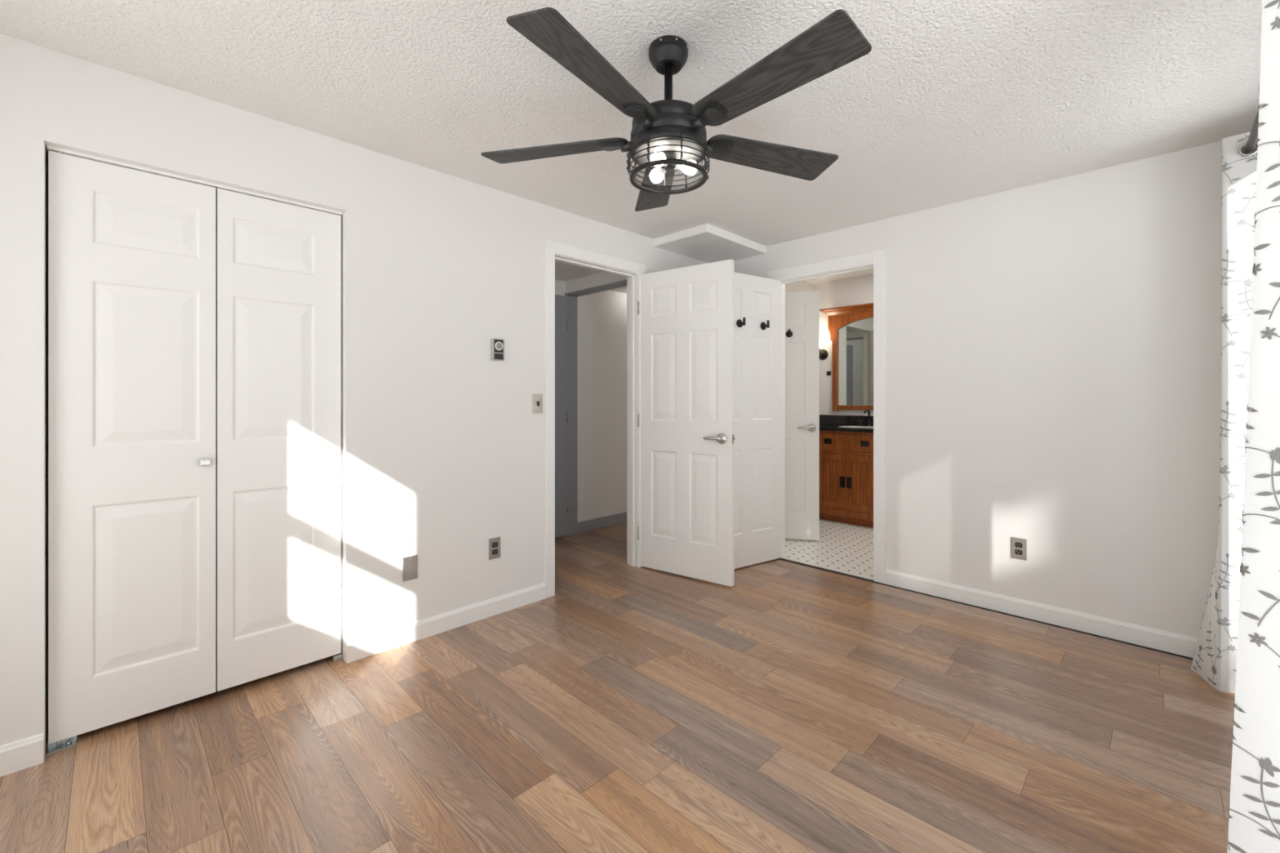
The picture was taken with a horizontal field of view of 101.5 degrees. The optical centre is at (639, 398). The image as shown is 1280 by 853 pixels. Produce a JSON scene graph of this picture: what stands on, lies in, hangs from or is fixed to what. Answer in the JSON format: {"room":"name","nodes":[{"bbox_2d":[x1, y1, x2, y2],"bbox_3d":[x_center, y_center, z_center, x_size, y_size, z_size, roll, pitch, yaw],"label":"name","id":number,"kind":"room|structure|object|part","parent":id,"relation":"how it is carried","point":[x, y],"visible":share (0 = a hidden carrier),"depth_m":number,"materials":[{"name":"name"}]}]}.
{"room":"empty bedroom","nodes":[
{"label":"empty bedroom","id":0,"kind":"room"},
{"bbox_2d":[0,33,707,757],"bbox_3d":[-0.859,0.018,2.847,0.105,2.310,4.273,0,0,45],"label":"wall","id":1,"kind":"structure","parent":0,"point":[443,443],"depth_m":2.40,"materials":[{"name":"white paint"}]},
{"bbox_2d":[0,733,44,777],"bbox_3d":[-2.081,1.128,1.531,0.013,0.090,0.444,0,0,45],"label":"baseboard","id":2,"kind":"structure","parent":1,"relation":"attached to","point":[27,753],"depth_m":1.65,"materials":[{"name":"white paint"}]},
{"bbox_2d":[46,145,342,215],"bbox_3d":[-1.656,-0.826,2.048,0.034,0.018,0.880,0,0,45],"label":"closet track","id":3,"kind":"object","parent":1,"relation":"attached to","point":[49,148],"visible":0.93,"depth_m":1.97,"materials":[{"name":"white metal"}]},
{"bbox_2d":[46,150,342,754],"bbox_3d":[-1.651,0.177,2.043,0.056,1.992,0.880,0,0,45],"label":"door","id":4,"kind":"structure","parent":3,"relation":"hanging from","point":[131,253],"depth_m":1.97,"materials":[{"name":"white paint"}]},
{"bbox_3d":[-1.666,0.245,2.004,0.022,0.022,0.032,0,0,45],"label":"knob","id":5,"kind":"part","parent":4,"relation":"part of","materials":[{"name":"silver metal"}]},
{"bbox_2d":[402,555,417,581],"bbox_3d":[-1.106,0.817,2.519,0.006,0.114,0.070,0,0,45],"label":"blank wall plate","id":6,"kind":"object","parent":1,"relation":"attached to","point":[410,564],"visible":1,"depth_m":2.52,"materials":[{"name":"silver metal"}]},
{"bbox_2d":[346,582,546,663],"bbox_3d":[-0.928,1.128,2.694,0.013,0.090,1.060,0,0,45],"label":"baseboard","id":7,"kind":"structure","parent":1,"relation":"attached to","point":[378,642],"depth_m":2.61,"materials":[{"name":"white paint"}]},
{"bbox_2d":[488,536,500,559],"bbox_3d":[-0.788,0.814,2.838,0.008,0.114,0.070,0,0,45],"label":"outlet","id":8,"kind":"object","parent":1,"relation":"attached to","point":[494,543],"visible":1,"depth_m":2.83,"materials":[{"name":"silver metal"}]},
{"bbox_2d":[492,542,497,547],"bbox_3d":[-0.787,0.795,2.838,0.004,0.027,0.033,0,0,45],"label":"receptacle","id":9,"kind":"object","parent":8,"relation":"attached to","point":[495,544],"depth_m":2.84,"materials":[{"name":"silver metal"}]},
{"bbox_2d":[492,549,497,555],"bbox_3d":[-0.787,0.834,2.838,0.004,0.027,0.033,0,0,45],"label":"receptacle","id":10,"kind":"object","parent":8,"relation":"attached to","point":[495,552],"depth_m":2.84,"materials":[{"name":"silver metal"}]},
{"bbox_2d":[490,338,504,360],"bbox_3d":[-0.769,-0.264,2.838,0.034,0.116,0.072,0,0,45],"label":"thermostat","id":11,"kind":"object","parent":1,"relation":"attached to","point":[497,345],"visible":1,"depth_m":2.83,"materials":[{"name":"grey"}]},
{"bbox_3d":[-0.761,-0.283,2.830,0.011,0.031,0.031,0,0,45],"label":"dial knob","id":12,"kind":"part","parent":11,"relation":"part of","materials":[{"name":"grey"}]},
{"bbox_2d":[532,393,542,413],"bbox_3d":[-0.591,0.031,3.034,0.013,0.114,0.070,0,0,45],"label":"light switch","id":13,"kind":"object","parent":1,"relation":"attached to","point":[537,398],"visible":1,"depth_m":3.03,"materials":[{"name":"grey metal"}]},
{"bbox_2d":[545,239,646,598],"bbox_3d":[-0.299,0.120,3.412,0.131,2.106,0.844,0,0,45],"label":"door frame","id":14,"kind":"structure","parent":1,"relation":"in","point":[554,251],"depth_m":3.49,"materials":[{"name":"white paint"}]},
{"bbox_2d":[637,259,735,586],"bbox_3d":[0.292,0.152,3.438,0.724,2.018,0.145,0,0,36],"label":"door","id":15,"kind":"structure","parent":14,"relation":"attached to","point":[687,437],"depth_m":3.41,"materials":[{"name":"white paint"}]},
{"bbox_3d":[0.462,0.251,3.262,0.147,0.068,0.055,0,0,36],"label":"lever","id":16,"kind":"part","parent":15,"relation":"part of","materials":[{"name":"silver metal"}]},
{"bbox_2d":[653,223,766,262],"bbox_3d":[0.522,-1.110,3.826,0.478,0.054,0.728,0,0,45],"label":"attic hatch","id":17,"kind":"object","parent":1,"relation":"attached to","point":[706,242],"depth_m":3.70,"materials":[{"name":"white paint"}]},
{"bbox_2d":[46,151,813,687],"bbox_3d":[-0.509,-0.027,3.990,1.060,2.400,5.850,0,0,45],"label":"wall","id":18,"kind":"structure","parent":0,"point":[602,316],"depth_m":4.74,"materials":[{"name":"white paint"}]},
{"bbox_2d":[555,294,568,537],"bbox_3d":[-0.867,0.150,4.199,0.044,2.023,0.704,0,0,45],"label":"door","id":19,"kind":"structure","parent":18,"relation":"in","point":[561,301],"depth_m":4.38,"materials":[{"name":"grey paint"}]},
{"bbox_2d":[564,279,626,536],"bbox_3d":[-0.269,0.138,4.181,0.931,2.070,0.124,0,0,45],"label":"door frame","id":20,"kind":"structure","parent":18,"relation":"attached to","point":[572,296],"depth_m":4.50,"materials":[{"name":"grey paint"}]},
{"bbox_2d":[577,511,626,533],"bbox_3d":[0.068,1.127,5.172,0.014,0.092,1.758,0,0,45],"label":"baseboard","id":21,"kind":"structure","parent":18,"relation":"attached to","point":[588,525],"depth_m":4.74,"materials":[{"name":"grey paint"}]},
{"bbox_2d":[555,260,626,293],"bbox_3d":[-0.254,-1.047,4.265,1.033,0.100,3.700,0,0,45],"label":"ceiling","id":22,"kind":"structure","parent":0,"point":[565,272],"depth_m":4.14,"materials":[{"name":"white paint"}]},
{"bbox_2d":[565,271,626,293],"bbox_3d":[-0.268,-0.947,4.180,0.933,0.100,0.100,0,0,45],"label":"wall","id":23,"kind":"structure","parent":0,"point":[604,277],"depth_m":4.23,"materials":[{"name":"white paint"}]},
{"bbox_2d":[0,518,1235,852],"bbox_3d":[0.395,1.182,2.721,4.230,0.022,6.220,0,0,45],"label":"floor","id":24,"kind":"structure","parent":0,"point":[790,707],"depth_m":1.80,"materials":[{"name":"brown wood"}]},
{"bbox_2d":[818,430,873,527],"bbox_3d":[1.995,0.739,5.102,0.900,0.864,0.536,0,0,45],"label":"vanity cabinet","id":25,"kind":"object","parent":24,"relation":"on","point":[846,459],"visible":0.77,"depth_m":4.84,"materials":[{"name":"brown wood"}]},
{"bbox_3d":[1.775,0.408,4.955,0.074,0.052,0.017,0,0,45],"label":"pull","id":26,"kind":"part","parent":25,"relation":"part of","materials":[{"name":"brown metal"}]},
{"bbox_3d":[1.813,0.776,4.949,0.163,0.419,0.010,0,0,45],"label":"bead panel","id":27,"kind":"part","parent":25,"relation":"part of","materials":[{"name":"brown wood"}]},
{"bbox_3d":[1.811,0.778,4.946,0.281,0.514,0.021,0,0,45],"label":"cabinet door","id":28,"kind":"part","parent":25,"relation":"part of","materials":[{"name":"brown wood"}]},
{"bbox_3d":[1.876,0.778,4.855,0.046,0.105,0.017,0,0,45],"label":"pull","id":29,"kind":"part","parent":25,"relation":"part of","materials":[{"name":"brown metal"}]},
{"bbox_2d":[818,414,873,432],"bbox_3d":[2.002,0.241,5.095,0.941,0.132,0.545,0,0,45],"label":"countertop","id":30,"kind":"structure","parent":25,"relation":"on","point":[826,422],"depth_m":5.29,"materials":[{"name":"black stone"}]},
{"bbox_2d":[837,426,873,435],"bbox_3d":[2.100,0.345,4.966,0.435,0.146,0.318,0,0,45],"label":"sink","id":31,"kind":"object","parent":30,"relation":"in","point":[854,427],"visible":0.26,"depth_m":5.07,"materials":[{"name":"white ceramic"}]},
{"bbox_2d":[854,408,871,426],"bbox_3d":[2.202,0.190,5.069,0.271,0.176,0.137,0,0,45],"label":"faucet","id":32,"kind":"object","parent":30,"relation":"on","point":[865,410],"visible":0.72,"depth_m":5.09,"materials":[{"name":"black metal"}]},
{"bbox_3d":[2.167,0.248,5.167,0.083,0.061,0.043,0,0,45],"label":"handle","id":33,"kind":"part","parent":32,"relation":"part of","materials":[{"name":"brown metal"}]},
{"bbox_3d":[2.202,0.190,5.069,0.048,0.176,0.137,0,0,45],"label":"spout","id":34,"kind":"part","parent":32,"relation":"part of","materials":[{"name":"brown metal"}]},
{"bbox_3d":[1.911,0.411,4.847,0.564,0.154,0.021,0,0,45],"label":"drawer","id":35,"kind":"part","parent":25,"relation":"part of","materials":[{"name":"brown wood"}]},
{"bbox_3d":[1.921,0.778,4.811,0.046,0.105,0.017,0,0,45],"label":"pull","id":36,"kind":"part","parent":25,"relation":"part of","materials":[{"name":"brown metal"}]},
{"bbox_3d":[2.012,0.778,4.747,0.280,0.514,0.021,0,0,45],"label":"cabinet door","id":37,"kind":"part","parent":25,"relation":"part of","materials":[{"name":"brown wood"}]},
{"bbox_3d":[2.014,0.776,4.749,0.162,0.419,0.010,0,0,45],"label":"bead panel","id":38,"kind":"part","parent":25,"relation":"part of","materials":[{"name":"brown wood"}]},
{"bbox_3d":[2.021,0.408,4.711,0.074,0.052,0.017,0,0,45],"label":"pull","id":39,"kind":"part","parent":25,"relation":"part of","materials":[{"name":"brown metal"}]},
{"bbox_2d":[0,0,1262,284],"bbox_3d":[0.845,-1.232,2.457,3.220,0.190,6.120,0,0,45],"label":"ceiling","id":40,"kind":"structure","parent":0,"point":[951,101],"depth_m":1.89,"materials":[{"name":"white paint"}]},
{"bbox_2d":[480,7,871,211],"bbox_3d":[0.105,-0.921,1.668,1.229,0.429,1.254,0,0,45],"label":"ceiling fan","id":41,"kind":"object","parent":40,"relation":"hanging from","point":[668,135],"visible":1,"depth_m":1.57,"materials":[{"name":"black metal"}]},
{"bbox_3d":[-0.285,-0.850,1.793,0.505,0.006,0.149,0,12,14],"label":"blade","id":42,"kind":"part","parent":41,"relation":"part of","materials":[{"name":"grey wood"}]},
{"bbox_3d":[-0.115,-0.850,1.368,0.149,0.006,0.505,14,8,31],"label":"blade","id":43,"kind":"part","parent":41,"relation":"part of","materials":[{"name":"black wood"}]},
{"bbox_3d":[0.066,-0.850,2.087,0.149,0.006,0.505,-12,1,-4],"label":"blade","id":44,"kind":"part","parent":41,"relation":"part of","materials":[{"name":"grey wood"}]},
{"bbox_2d":[649,167,666,183],"bbox_3d":[0.067,-0.749,1.749,0.077,0.046,0.048,0,0,45],"label":"bulb","id":45,"kind":"object","parent":41,"relation":"attached to","point":[656,175],"depth_m":1.74,"materials":[{"name":"white glass"}]},
{"bbox_2d":[650,151,667,167],"bbox_3d":[0.067,-0.749,1.647,0.048,0.046,0.077,0,0,45],"label":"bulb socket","id":46,"kind":"object","parent":41,"relation":"attached to","point":[657,156],"depth_m":1.62,"materials":[{"name":"white"}]},
{"bbox_3d":[0.092,-0.794,1.698,0.214,0.004,0.214,0,0,45],"label":"reflector plate","id":47,"kind":"part","parent":41,"relation":"part of","materials":[{"name":"white metal"}]},
{"bbox_2d":[674,160,697,175],"bbox_3d":[0.149,-0.749,1.698,0.069,0.046,0.069,0,0,45],"label":"bulb","id":48,"kind":"object","parent":41,"relation":"attached to","point":[689,171],"depth_m":1.69,"materials":[{"name":"white glass"}]},
{"bbox_3d":[0.454,-0.850,1.843,0.505,0.006,0.149,0,-12,-22],"label":"blade","id":49,"kind":"part","parent":41,"relation":"part of","materials":[{"name":"grey wood"}]},
{"bbox_3d":[0.342,-0.850,1.399,0.149,0.006,0.505,16,-10,-39],"label":"blade","id":50,"kind":"part","parent":41,"relation":"part of","materials":[{"name":"grey wood"}]},
{"bbox_2d":[813,274,873,416],"bbox_3d":[2.563,-0.027,4.993,1.890,2.400,0.100,0,0,45],"label":"wall","id":51,"kind":"structure","parent":0,"point":[855,291],"depth_m":5.48,"materials":[{"name":"white paint"}]},
{"bbox_2d":[818,338,827,359],"bbox_3d":[1.877,-0.509,5.480,0.116,0.206,0.173,0,0,45],"label":"wall sconce","id":52,"kind":"object","parent":51,"relation":"attached to","point":[823,353],"visible":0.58,"depth_m":5.51,"materials":[{"name":"white glass"}]},
{"bbox_3d":[1.857,-0.562,5.460,0.116,0.100,0.116,0,0,45],"label":"lamp shade","id":53,"kind":"part","parent":52,"relation":"part of","materials":[{"name":"white glass"}]},
{"bbox_2d":[818,414,873,426],"bbox_3d":[2.185,0.227,5.280,0.941,0.103,0.020,0,0,45],"label":"backsplash","id":54,"kind":"structure","parent":51,"relation":"attached to","point":[832,420],"depth_m":5.36,"materials":[{"name":"black stone"}]},
{"bbox_2d":[819,302,873,411],"bbox_3d":[2.265,-0.397,5.147,0.997,1.060,0.100,0,0,45],"label":"wall mirror","id":55,"kind":"object","parent":51,"relation":"attached to","point":[851,328],"visible":0.49,"depth_m":5.30,"materials":[{"name":"brown wood"}]},
{"bbox_3d":[2.265,-0.894,5.147,0.997,0.065,0.100,0,0,45],"label":"crown","id":56,"kind":"part","parent":55,"relation":"part of","materials":[{"name":"brown wood"}]},
{"bbox_3d":[2.292,-0.361,5.174,0.694,0.884,0.004,0,0,45],"label":"glass","id":57,"kind":"part","parent":55,"relation":"part of","materials":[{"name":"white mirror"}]},
{"bbox_2d":[733,140,1222,638],"bbox_3d":[1.725,0.018,3.219,3.042,2.310,0.105,0,0,45],"label":"wall","id":58,"kind":"structure","parent":0,"point":[1053,348],"depth_m":2.70,"materials":[{"name":"white paint"}]},
{"bbox_2d":[767,248,885,583],"bbox_3d":[1.294,0.114,3.646,0.841,2.118,0.131,0,0,45],"label":"bathroom doorway","id":59,"kind":"structure","parent":58,"relation":"in","point":[875,260],"depth_m":3.34,"materials":[{"name":"white paint"}]},
{"bbox_2d":[733,271,781,568],"bbox_3d":[0.737,0.152,3.638,0.680,2.018,0.147,0,0,-33],"label":"door","id":60,"kind":"structure","parent":59,"relation":"attached to","point":[757,300],"depth_m":3.67,"materials":[{"name":"white paint"}]},
{"bbox_2d":[785,290,818,540],"bbox_3d":[1.095,0.142,4.371,0.760,2.035,0.147,0,0,14],"label":"door","id":61,"kind":"structure","parent":59,"relation":"attached to","point":[802,308],"depth_m":4.30,"materials":[{"name":"white paint"}]},
{"bbox_3d":[1.359,0.240,4.258,0.147,0.068,0.055,0,0,14],"label":"lever","id":62,"kind":"part","parent":61,"relation":"part of","materials":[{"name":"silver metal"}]},
{"bbox_2d":[1010,537,1026,559],"bbox_3d":[2.044,0.811,2.823,0.070,0.114,0.008,0,0,45],"label":"outlet","id":63,"kind":"object","parent":58,"relation":"attached to","point":[1018,545],"visible":1,"depth_m":2.82,"materials":[{"name":"silver metal"}]},
{"bbox_2d":[1014,542,1022,547],"bbox_3d":[2.043,0.792,2.822,0.033,0.027,0.004,0,0,45],"label":"receptacle","id":64,"kind":"object","parent":63,"relation":"attached to","point":[1017,544],"depth_m":2.82,"materials":[{"name":"black plastic"}]},
{"bbox_2d":[1014,549,1022,555],"bbox_3d":[2.043,0.831,2.822,0.033,0.027,0.004,0,0,45],"label":"receptacle","id":65,"kind":"object","parent":63,"relation":"attached to","point":[1017,552],"depth_m":2.82,"materials":[{"name":"black plastic"}]},
{"bbox_2d":[884,569,1198,657],"bbox_3d":[2.115,1.128,2.749,1.586,0.090,0.013,0,0,45],"label":"baseboard","id":66,"kind":"structure","parent":58,"relation":"attached to","point":[1179,644],"depth_m":2.71,"materials":[{"name":"white paint"}]},
{"bbox_3d":[1.259,0.018,0.673,0.120,2.310,4.168,0,0,45],"label":"wall","id":67,"kind":"structure","parent":0,"visible":0},
{"bbox_2d":[1243,109,1258,153],"bbox_3d":[1.442,-0.957,1.034,0.128,0.056,3.348,0,0,45],"label":"curtain rod","id":68,"kind":"object","parent":67,"relation":"attached to","point":[1253,137],"visible":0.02,"depth_m":1.92,"materials":[{"name":"grey metal"}]},
{"bbox_2d":[1191,131,1257,693],"bbox_3d":[2.431,0.065,2.142,0.237,2.193,0.295,0,0,45],"label":"curtain","id":69,"kind":"object","parent":68,"relation":"hanging from","point":[1215,656],"visible":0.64,"depth_m":2.06,"materials":[{"name":"white fabric"}]},
{"bbox_2d":[1226,0,1279,852],"bbox_3d":[1.352,0.065,1.057,0.247,2.193,0.405,0,0,45],"label":"curtain","id":70,"kind":"object","parent":68,"relation":"hanging from","point":[1254,804],"visible":1,"depth_m":1.02,"materials":[{"name":"white fabric"}]}
]}

